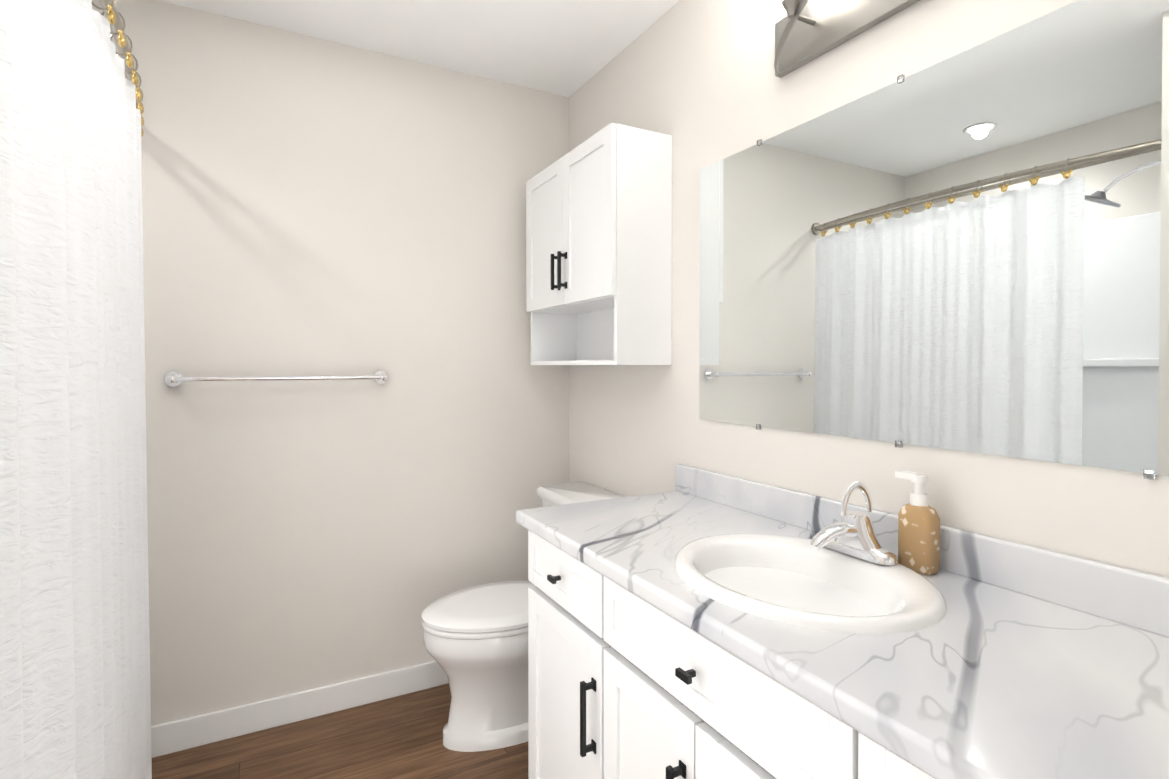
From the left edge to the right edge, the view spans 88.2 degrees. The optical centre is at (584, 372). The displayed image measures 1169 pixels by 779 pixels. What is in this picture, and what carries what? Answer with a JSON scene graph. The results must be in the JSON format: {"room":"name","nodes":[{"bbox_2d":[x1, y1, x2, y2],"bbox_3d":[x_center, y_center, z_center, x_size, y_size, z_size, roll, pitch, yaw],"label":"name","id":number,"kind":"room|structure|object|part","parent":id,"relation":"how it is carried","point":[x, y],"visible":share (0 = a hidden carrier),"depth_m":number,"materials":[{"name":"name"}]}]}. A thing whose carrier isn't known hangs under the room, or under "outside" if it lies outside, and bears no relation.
{"room":"bathroom","nodes":[
{"label":"bathroom","id":0,"kind":"room"},
{"bbox_2d":[0,0,151,778],"bbox_3d":[-1.056,0.211,1.274,0.139,2.052,1.498,0,1,-28],"label":"shower curtain","id":1,"kind":"object","parent":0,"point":[75,698],"visible":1,"depth_m":1.06,"materials":[{"name":"white fabric"}]},
{"bbox_2d":[92,0,568,725],"bbox_3d":[-1.127,0.020,2.141,2.550,2.440,0.100,0,1,-28],"label":"wall","id":2,"kind":"structure","parent":0,"point":[314,206],"depth_m":2.18,"materials":[{"name":"paint"}]},
{"bbox_2d":[164,370,387,386],"bbox_3d":[-1.037,0.019,2.089,0.702,0.052,0.074,0,1,-28],"label":"towel rail","id":3,"kind":"object","parent":2,"relation":"attached to","point":[173,378],"visible":1,"depth_m":2.04,"materials":[{"name":"silver metal"}]},
{"bbox_2d":[151,661,448,757],"bbox_3d":[-0.754,1.188,2.288,1.565,0.100,0.015,0,1,-28],"label":"baseboard","id":4,"kind":"structure","parent":2,"relation":"attached to","point":[190,732],"depth_m":2.11,"materials":[{"name":"paint"}]},
{"bbox_2d":[151,683,527,778],"bbox_3d":[-0.395,1.285,0.789,2.550,0.060,3.200,0,1,-28],"label":"floor","id":5,"kind":"structure","parent":0,"point":[399,737],"depth_m":1.97,"materials":[{"name":"wood"}]},
{"bbox_2d":[421,482,624,751],"bbox_3d":[-0.212,0.849,2.148,0.726,0.782,0.498,0,1,-28],"label":"toilet","id":6,"kind":"object","parent":5,"relation":"on","point":[475,640],"visible":0.52,"depth_m":1.99,"materials":[{"name":"white ceramic"}]},
{"bbox_3d":[-0.308,0.831,2.096,0.508,0.019,0.381,0,1,-28],"label":"seat","id":7,"kind":"part","parent":6,"relation":"part of","materials":[{"name":"white plastic"}]},
{"bbox_3d":[-0.306,0.817,2.097,0.512,0.048,0.385,0,1,-28],"label":"seat lid","id":8,"kind":"part","parent":6,"relation":"part of","materials":[{"name":"white ceramic"}]},
{"bbox_3d":[0.017,0.669,2.268,0.200,0.344,0.464,0,1,-28],"label":"tank","id":9,"kind":"part","parent":6,"relation":"part of","materials":[{"name":"white ceramic"}]},
{"bbox_3d":[0.011,0.477,2.263,0.220,0.040,0.498,0,1,-28],"label":"tank lid","id":10,"kind":"part","parent":6,"relation":"part of","materials":[{"name":"white ceramic"}]},
{"bbox_2d":[516,520,947,778],"bbox_3d":[0.416,0.838,1.134,0.588,0.826,1.450,0,1,-28],"label":"bathroom vanity","id":11,"kind":"object","parent":5,"relation":"on","point":[620,686],"depth_m":1.13,"materials":[{"name":"paint"}]},
{"bbox_2d":[516,488,1168,778],"bbox_3d":[0.419,0.406,1.142,0.571,0.038,1.530,0,1,-28],"label":"countertop","id":12,"kind":"structure","parent":11,"relation":"on","point":[1026,687],"depth_m":0.79,"materials":[{"name":"white stone"}]},
{"bbox_2d":[804,481,898,563],"bbox_3d":[0.517,0.294,1.205,0.175,0.147,0.164,0,1,-28],"label":"faucet","id":13,"kind":"object","parent":12,"relation":"on","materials":[{"name":"silver metal"}]},
{"bbox_2d":[895,470,939,574],"bbox_3d":[0.652,0.292,1.181,0.044,0.188,0.077,0,1,-28],"label":"soap dispenser","id":14,"kind":"object","parent":12,"relation":"on","point":[918,534],"visible":1,"depth_m":1.16,"materials":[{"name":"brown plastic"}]},
{"bbox_2d":[158,0,679,96],"bbox_3d":[-0.395,-1.215,0.762,2.550,0.060,3.200,0,1,-28],"label":"ceiling","id":15,"kind":"structure","parent":0,"point":[567,48],"depth_m":2.10,"materials":[{"name":"paint"}]},
{"bbox_2d":[569,0,1168,577],"bbox_3d":[0.708,0.029,1.310,0.100,2.440,3.100,0,1,-28],"label":"wall","id":16,"kind":"structure","parent":0,"point":[701,82],"depth_m":1.63,"materials":[{"name":"paint"}]},
{"bbox_2d":[526,123,671,364],"bbox_3d":[0.009,-0.404,2.221,0.264,0.753,0.685,0,1,-28],"label":"upper cabinet","id":17,"kind":"object","parent":16,"relation":"attached to","point":[599,248],"visible":1,"depth_m":1.98,"materials":[{"name":"paint"}]},
{"bbox_2d":[773,0,919,77],"bbox_3d":[0.587,-0.911,1.206,0.200,0.302,0.700,0,1,-28],"label":"sconce","id":18,"kind":"object","parent":16,"relation":"attached to","point":[806,31],"visible":1,"depth_m":1.41,"materials":[{"name":"silver metal"}]},
{"bbox_2d":[699,0,1168,479],"bbox_3d":[0.665,-0.233,1.270,0.008,0.781,1.316,0,1,-28],"label":"mirror","id":19,"kind":"object","parent":16,"relation":"attached to","point":[967,250],"visible":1,"depth_m":1.14,"materials":[{"name":"clear glass"}]},
{"bbox_2d":[675,464,1168,635],"bbox_3d":[0.661,0.344,1.271,0.021,0.087,1.530,0,1,-28],"label":"backsplash","id":20,"kind":"structure","parent":0,"relation":"attached to","point":[1140,599],"depth_m":1.07,"materials":[{"name":"white stone"}]}
]}

